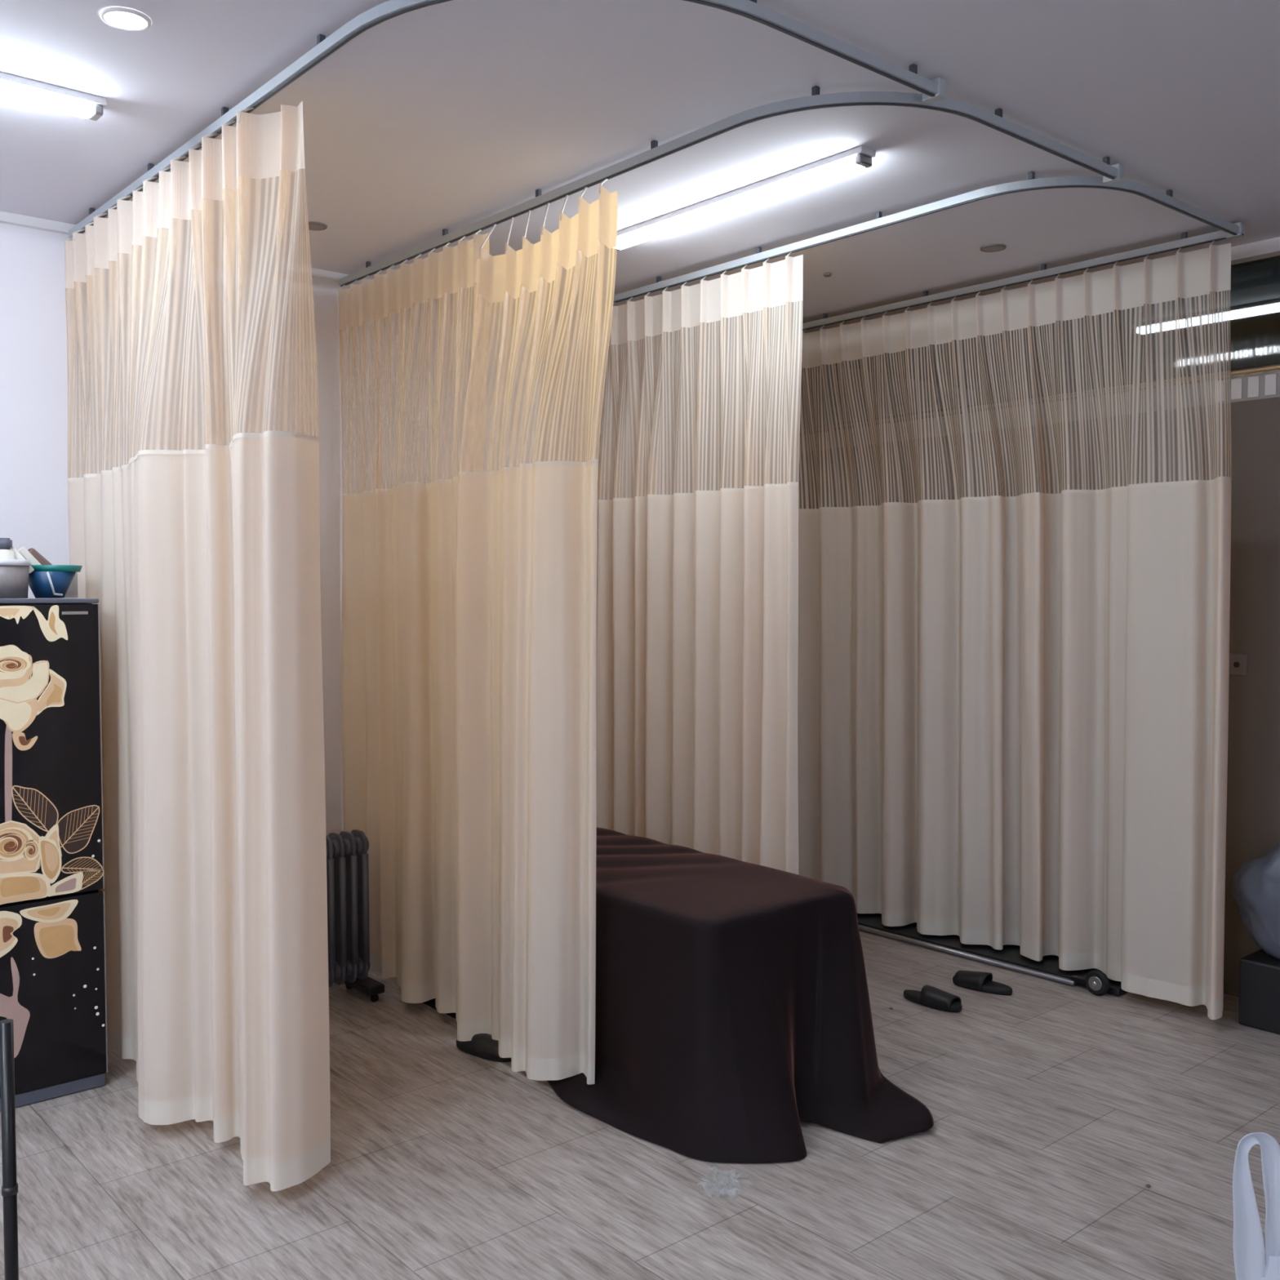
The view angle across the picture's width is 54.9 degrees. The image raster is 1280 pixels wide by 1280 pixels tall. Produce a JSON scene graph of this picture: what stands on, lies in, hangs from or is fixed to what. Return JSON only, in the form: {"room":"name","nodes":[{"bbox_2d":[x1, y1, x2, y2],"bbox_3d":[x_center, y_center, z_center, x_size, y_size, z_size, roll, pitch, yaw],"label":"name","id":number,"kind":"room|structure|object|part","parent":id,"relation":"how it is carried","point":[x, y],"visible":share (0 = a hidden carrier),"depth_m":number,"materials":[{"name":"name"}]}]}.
{"room":"massage room","nodes":[
{"label":"massage room","id":0,"kind":"room"},
{"bbox_2d":[0,222,754,835],"bbox_3d":[-1.460,-0.111,5.535,10.200,3.205,0.100,-2,3,-41],"label":"wall","id":1,"kind":"structure","parent":0,"point":[34,509],"depth_m":5.25,"materials":[{"name":"paint"}]},
{"bbox_2d":[0,210,736,350],"bbox_3d":[-2.317,-1.582,4.659,7.836,0.035,0.030,-2,3,-41],"label":"trim","id":2,"kind":"structure","parent":1,"relation":"attached to","point":[8,218],"depth_m":5.04,"materials":[{"name":"white paint"}]},
{"bbox_2d":[1231,236,1279,265],"bbox_3d":[3.183,-1.568,4.328,0.125,0.055,7.700,-2,3,-41],"label":"trim","id":3,"kind":"structure","parent":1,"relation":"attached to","point":[1267,248],"depth_m":5.03,"materials":[{"name":"white paint"}]},
{"bbox_2d":[0,0,1279,346],"bbox_3d":[0.188,-1.536,1.821,7.936,0.080,7.800,-2,3,-41],"label":"ceiling","id":4,"kind":"structure","parent":0,"point":[452,116],"depth_m":3.69,"materials":[{"name":"paint"}]},
{"bbox_2d":[0,71,106,120],"bbox_3d":[-2.017,-1.517,3.176,1.215,0.052,0.072,-2,3,-41],"label":"tube light","id":5,"kind":"object","parent":4,"relation":"attached to","point":[14,88],"visible":1,"depth_m":3.46,"materials":[{"name":"white paint"}]},
{"bbox_2d":[0,80,93,118],"bbox_3d":[-2.017,-1.507,3.176,1.145,0.032,0.058,-2,3,-41],"label":"diffuser","id":6,"kind":"object","parent":5,"relation":"attached to","point":[33,93],"depth_m":3.45,"materials":[{"name":"white plastic"}]},
{"bbox_2d":[99,6,151,31],"bbox_3d":[-1.273,-1.536,3.050,0.118,0.008,0.118,-2,3,-41],"label":"recessed light","id":7,"kind":"object","parent":4,"relation":"in","point":[122,18],"visible":1,"depth_m":3.04,"materials":[{"name":"white paint"}]},
{"bbox_2d":[302,221,327,230],"bbox_3d":[-1.261,-1.601,4.768,0.099,0.008,0.099,-2,3,-41],"label":"recessed light","id":8,"kind":"object","parent":4,"relation":"in","point":[312,225],"visible":0.73,"depth_m":4.76,"materials":[{"name":"grey"}]},
{"bbox_2d":[68,0,946,239],"bbox_3d":[-0.884,-1.530,3.600,3.324,0.062,1.069,1,2,24],"label":"track","id":9,"kind":"object","parent":4,"relation":"attached to","point":[932,91],"visible":0.92,"depth_m":3.17,"materials":[{"name":"grey metal"}]},
{"bbox_2d":[64,101,330,1191],"bbox_3d":[-1.621,-0.011,4.056,0.273,3.020,1.895,-2,3,-45],"label":"privacy curtain","id":10,"kind":"object","parent":9,"relation":"hanging from","point":[202,566],"visible":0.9,"depth_m":3.71,"materials":[{"name":"beige fabric"}]},
{"bbox_3d":[-1.618,-0.954,4.029,0.235,0.725,1.891,-2,3,-44],"label":"panel","id":11,"kind":"part","parent":10,"relation":"part of","materials":[{"name":"beige fabric"}]},
{"bbox_3d":[-1.625,0.416,4.072,1.889,2.015,0.268,2,3,45],"label":"fabric panel","id":12,"kind":"part","parent":10,"relation":"part of","materials":[{"name":"beige fabric"}]},
{"bbox_2d":[338,85,1123,286],"bbox_3d":[-0.087,-1.559,4.318,3.256,0.062,1.062,1,2,25],"label":"track","id":13,"kind":"object","parent":4,"relation":"attached to","point":[1112,174],"visible":0.99,"depth_m":3.78,"materials":[{"name":"silver metal"}]},
{"bbox_2d":[337,229,488,1022],"bbox_3d":[-0.987,-0.051,5.072,0.138,3.019,1.194,-2,3,-39],"label":"privacy curtain","id":14,"kind":"object","parent":13,"relation":"hanging from","point":[399,775],"visible":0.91,"depth_m":4.98,"materials":[{"name":"beige fabric"}]},
{"bbox_3d":[-0.990,0.376,5.091,0.131,2.015,1.187,-2,3,-38],"label":"fabric panel","id":15,"kind":"part","parent":14,"relation":"part of","materials":[{"name":"beige fabric"}]},
{"bbox_3d":[-0.982,-0.993,5.042,0.106,0.725,1.194,-2,3,-39],"label":"panel","id":16,"kind":"part","parent":14,"relation":"part of","materials":[{"name":"beige fabric"}]},
{"bbox_2d":[455,177,617,1084],"bbox_3d":[-0.395,-0.022,4.303,0.208,3.019,0.760,-2,3,-41],"label":"privacy curtain","id":17,"kind":"object","parent":13,"relation":"hanging from","point":[526,606],"visible":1,"depth_m":4.21,"materials":[{"name":"beige fabric"}]},
{"bbox_3d":[-0.422,0.404,4.329,0.177,2.015,0.711,-2,3,-41],"label":"fabric panel","id":18,"kind":"part","parent":17,"relation":"part of","materials":[{"name":"beige fabric"}]},
{"bbox_3d":[-0.385,-0.965,4.280,0.165,0.725,0.756,-2,3,-41],"label":"panel","id":19,"kind":"part","parent":17,"relation":"part of","materials":[{"name":"beige fabric"}]},
{"bbox_2d":[605,146,875,250],"bbox_3d":[0.307,-1.569,4.448,0.072,0.052,1.310,-2,3,-41],"label":"tube light","id":20,"kind":"object","parent":4,"relation":"attached to","point":[856,159],"visible":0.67,"depth_m":4.31,"materials":[{"name":"white paint"}]},
{"bbox_2d":[823,272,831,276],"bbox_3d":[0.837,-1.631,5.502,0.036,0.012,0.036,-2,3,-41],"label":"ceiling sensor","id":21,"kind":"object","parent":4,"relation":"attached to","point":[826,274],"visible":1,"depth_m":5.49,"materials":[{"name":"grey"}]},
{"bbox_2d":[543,171,1244,322],"bbox_3d":[0.693,-1.588,5.051,3.173,0.062,0.976,1,2,28],"label":"track","id":22,"kind":"object","parent":4,"relation":"attached to","point":[1232,230],"visible":0.89,"depth_m":4.52,"materials":[{"name":"silver metal"}]},
{"bbox_2d":[545,252,803,874],"bbox_3d":[0.075,-0.072,5.599,0.161,3.019,1.726,-2,3,-41],"label":"privacy curtain","id":23,"kind":"object","parent":22,"relation":"hanging from","point":[697,615],"visible":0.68,"depth_m":5.35,"materials":[{"name":"beige fabric"}]},
{"bbox_3d":[0.076,-1.015,5.566,0.129,0.725,1.725,-2,3,-41],"label":"panel","id":24,"kind":"part","parent":23,"relation":"part of","materials":[{"name":"beige fabric"}]},
{"bbox_3d":[0.073,0.354,5.613,0.148,2.015,1.725,-2,3,-41],"label":"fabric panel","id":25,"kind":"part","parent":23,"relation":"part of","materials":[{"name":"beige fabric"}]},
{"bbox_2d":[706,226,1244,351],"bbox_3d":[1.342,-1.619,5.830,0.024,0.060,2.958,-2,3,-41],"label":"track","id":26,"kind":"object","parent":4,"relation":"attached to","point":[1185,242],"visible":0.79,"depth_m":5.42,"materials":[{"name":"grey metal"}]},
{"bbox_2d":[709,240,1231,1019],"bbox_3d":[1.400,-0.087,5.931,0.290,3.019,2.950,-2,3,-39],"label":"privacy curtain","id":27,"kind":"object","parent":26,"relation":"hanging from","point":[1013,711],"visible":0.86,"depth_m":5.55,"materials":[{"name":"beige fabric"}]},
{"bbox_3d":[1.370,-1.029,5.880,0.255,0.725,2.936,-2,3,-41],"label":"panel","id":28,"kind":"part","parent":27,"relation":"part of","materials":[{"name":"beige fabric"}]},
{"bbox_3d":[1.410,0.339,5.953,0.276,2.015,2.950,-2,3,-38],"label":"fabric panel","id":29,"kind":"part","parent":27,"relation":"part of","materials":[{"name":"beige fabric"}]},
{"bbox_2d":[979,244,1006,252],"bbox_3d":[1.458,-1.617,5.086,0.106,0.008,0.106,-2,3,-41],"label":"recessed light","id":30,"kind":"object","parent":4,"relation":"in","point":[989,247],"visible":1,"depth_m":5.07,"materials":[{"name":"grey"}]},
{"bbox_2d":[0,929,1279,1279],"bbox_3d":[1.052,1.628,2.679,10.200,0.060,7.800,-2,3,-41],"label":"floor","id":31,"kind":"structure","parent":0,"point":[1054,1106],"depth_m":3.61,"materials":[{"name":"plastic"}]},
{"bbox_2d":[0,1018,18,1279],"bbox_3d":[-1.128,1.148,2.212,0.220,0.939,0.220,-2,3,-41],"label":"metal pole","id":32,"kind":"object","parent":31,"relation":"on","point":[10,1184],"visible":1,"depth_m":2.19,"materials":[{"name":"black metal"}]},
{"bbox_2d":[0,598,107,1111],"bbox_3d":[-2.229,0.699,4.250,0.558,1.681,0.557,-2,3,-41],"label":"fridge","id":33,"kind":"object","parent":31,"relation":"on","point":[53,958],"visible":1,"depth_m":4.12,"materials":[{"name":"black metal"}]},
{"bbox_2d":[0,559,30,598],"bbox_3d":[-2.156,-0.205,4.154,0.184,0.130,0.170,-2,3,-41],"label":"storage basket","id":34,"kind":"object","parent":33,"relation":"on","point":[14,573],"visible":1,"depth_m":4.11,"materials":[{"name":"grey"}]},
{"bbox_2d":[0,537,14,559],"bbox_3d":[-2.149,-0.249,4.159,0.068,0.189,0.068,-2,3,-41],"label":"bottle","id":35,"kind":"object","parent":34,"relation":"in","point":[6,544],"visible":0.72,"depth_m":4.14,"materials":[{"name":"white plastic"}]},
{"bbox_2d":[10,546,34,573],"bbox_3d":[-2.106,-0.271,4.196,0.076,0.089,0.012,-2,3,-41],"label":"paper packet","id":36,"kind":"object","parent":34,"relation":"in","point":[17,555],"visible":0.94,"depth_m":4.18,"materials":[{"name":"white paper"}]},
{"bbox_3d":[-2.232,-0.133,4.221,0.558,0.015,0.550,-2,3,-41],"label":"panel","id":37,"kind":"part","parent":33,"relation":"part of","materials":[{"name":"grey"}]},
{"bbox_3d":[-2.065,0.374,4.047,0.558,0.980,0.047,-2,3,-41],"label":"door","id":38,"kind":"part","parent":33,"relation":"part of","materials":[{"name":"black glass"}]},
{"bbox_3d":[-2.065,1.185,4.076,0.554,0.628,0.047,-2,3,-41],"label":"door","id":39,"kind":"part","parent":33,"relation":"part of","materials":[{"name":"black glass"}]},
{"bbox_2d":[28,564,82,598],"bbox_3d":[-2.059,-0.204,4.318,0.193,0.114,0.192,-2,3,-41],"label":"bowl","id":40,"kind":"object","parent":33,"relation":"on","point":[46,581],"visible":0.91,"depth_m":4.26,"materials":[{"name":"blue plastic"}]},
{"bbox_2d":[17,546,40,564],"bbox_3d":[-2.099,-0.274,4.254,0.089,0.097,0.012,-2,3,-41],"label":"paper packet","id":41,"kind":"object","parent":40,"relation":"in","point":[23,551],"visible":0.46,"depth_m":4.24,"materials":[{"name":"white paper"}]},
{"bbox_2d":[27,547,52,564],"bbox_3d":[-2.092,-0.275,4.287,0.093,0.090,0.030,-2,3,-41],"label":"packet","id":42,"kind":"object","parent":40,"relation":"in","point":[42,561],"visible":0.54,"depth_m":4.27,"materials":[{"name":"plastic"}]},
{"bbox_2d":[63,572,78,598],"bbox_3d":[-2.098,-0.210,4.481,0.079,0.114,0.079,-2,3,-41],"label":"clear box","id":43,"kind":"object","parent":33,"relation":"on","point":[72,592],"visible":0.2,"depth_m":4.47,"materials":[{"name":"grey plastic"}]},
{"bbox_3d":[-1.899,-0.091,4.141,0.083,0.011,0.006,-2,3,-41],"label":"handle","id":44,"kind":"part","parent":33,"relation":"part of","materials":[{"name":"metal"}]},
{"bbox_3d":[-1.856,0.366,4.228,0.004,0.978,0.044,-2,3,-41],"label":"edge trim","id":45,"kind":"part","parent":33,"relation":"part of","materials":[{"name":"metal"}]},
{"bbox_3d":[-1.855,1.178,4.259,0.004,0.628,0.044,-2,3,-41],"label":"edge trim","id":46,"kind":"part","parent":33,"relation":"part of","materials":[{"name":"metal"}]},
{"bbox_2d":[325,829,384,1002],"bbox_3d":[-1.334,1.157,5.070,0.492,0.704,0.260,-2,3,-41],"label":"heater","id":47,"kind":"object","parent":31,"relation":"on","point":[347,855],"visible":0.31,"depth_m":5.11,"materials":[{"name":"grey metal"}]},
{"bbox_2d":[456,1033,511,1062],"bbox_3d":[-0.576,1.492,4.553,0.272,0.073,0.106,1,3,34],"label":"slipper","id":48,"kind":"object","parent":31,"relation":"on","point":[482,1046],"visible":0.62,"depth_m":4.51,"materials":[{"name":"black rubber"}]},
{"bbox_2d":[422,827,933,1163],"bbox_3d":[-0.023,1.185,4.565,0.995,0.680,2.300,-2,3,-41],"label":"bed cover","id":49,"kind":"object","parent":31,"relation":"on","point":[733,1009],"visible":0.82,"depth_m":3.99,"materials":[{"name":"brown fabric"}]},
{"bbox_2d":[903,984,961,1012],"bbox_3d":[1.206,1.468,5.088,0.106,0.073,0.272,-2,3,-45],"label":"slipper","id":50,"kind":"object","parent":31,"relation":"on","point":[931,997],"visible":1,"depth_m":5.04,"materials":[{"name":"black rubber"}]},
{"bbox_2d":[952,969,1012,995],"bbox_3d":[1.469,1.460,5.288,0.272,0.073,0.106,2,3,41],"label":"slipper","id":51,"kind":"object","parent":31,"relation":"on","point":[980,981],"visible":1,"depth_m":5.26,"materials":[{"name":"black rubber"}]},
{"bbox_2d":[856,912,1127,995],"bbox_3d":[1.388,1.216,6.119,0.438,0.499,2.500,-2,3,-41],"label":"trolley","id":52,"kind":"object","parent":31,"relation":"on","point":[1095,980],"visible":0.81,"depth_m":5.66,"materials":[{"name":"black plastic"}]},
{"bbox_2d":[1232,1132,1279,1279],"bbox_3d":[1.411,1.314,2.611,0.332,0.567,0.174,0,2,0],"label":"shopping bag","id":53,"kind":"object","parent":31,"relation":"on","point":[1252,1261],"visible":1,"depth_m":2.60,"materials":[{"name":"white plastic"}]},
{"bbox_2d":[1238,949,1279,1034],"bbox_3d":[2.643,1.384,4.731,0.300,0.264,0.550,-2,3,-41],"label":"box","id":54,"kind":"object","parent":31,"relation":"on","point":[1259,1008],"visible":0.8,"depth_m":4.78,"materials":[{"name":"black plastic"}]},
{"bbox_2d":[1229,843,1279,959],"bbox_3d":[2.585,1.014,4.810,0.294,0.465,0.561,-2,3,-41],"label":"plastic bag","id":55,"kind":"object","parent":54,"relation":"on","point":[1255,886],"visible":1,"depth_m":4.83,"materials":[{"name":"grey plastic"}]},
{"bbox_2d":[757,396,1279,997],"bbox_3d":[3.195,0.283,4.407,0.100,2.490,7.700,-2,3,-41],"label":"wall","id":56,"kind":"structure","parent":0,"point":[1253,778],"depth_m":5.14,"materials":[{"name":"beige paint"}]},
{"bbox_2d":[751,255,1279,440],"bbox_3d":[3.182,-1.256,4.339,0.128,0.570,7.700,-2,3,-41],"label":"window","id":57,"kind":"structure","parent":56,"relation":"in","point":[1254,331],"depth_m":5.53,"materials":[{"name":"clear glass"}]},
{"bbox_3d":[3.183,-1.077,4.346,0.128,0.033,7.700,-2,3,-41],"label":"rail","id":58,"kind":"part","parent":57,"relation":"part of","materials":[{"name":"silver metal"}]},
{"bbox_2d":[751,372,1279,457],"bbox_3d":[3.193,-1.011,4.358,0.100,0.100,7.700,-2,3,-41],"label":"trim","id":59,"kind":"structure","parent":56,"relation":"attached to","point":[1262,377],"depth_m":5.78,"materials":[{"name":"grey"}]},
{"bbox_2d":[1229,653,1247,675],"bbox_3d":[2.489,0.101,5.136,0.012,0.090,0.080,-2,3,-41],"label":"wall outlet","id":60,"kind":"object","parent":56,"relation":"attached to","point":[1237,662],"visible":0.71,"depth_m":5.13,"materials":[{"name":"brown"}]},
{"bbox_2d":[1233,662,1239,667],"bbox_3d":[2.486,0.103,5.133,0.003,0.024,0.024,-2,3,-41],"label":"socket","id":61,"kind":"object","parent":60,"relation":"attached to","point":[1236,664],"depth_m":5.13,"materials":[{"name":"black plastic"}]}
]}

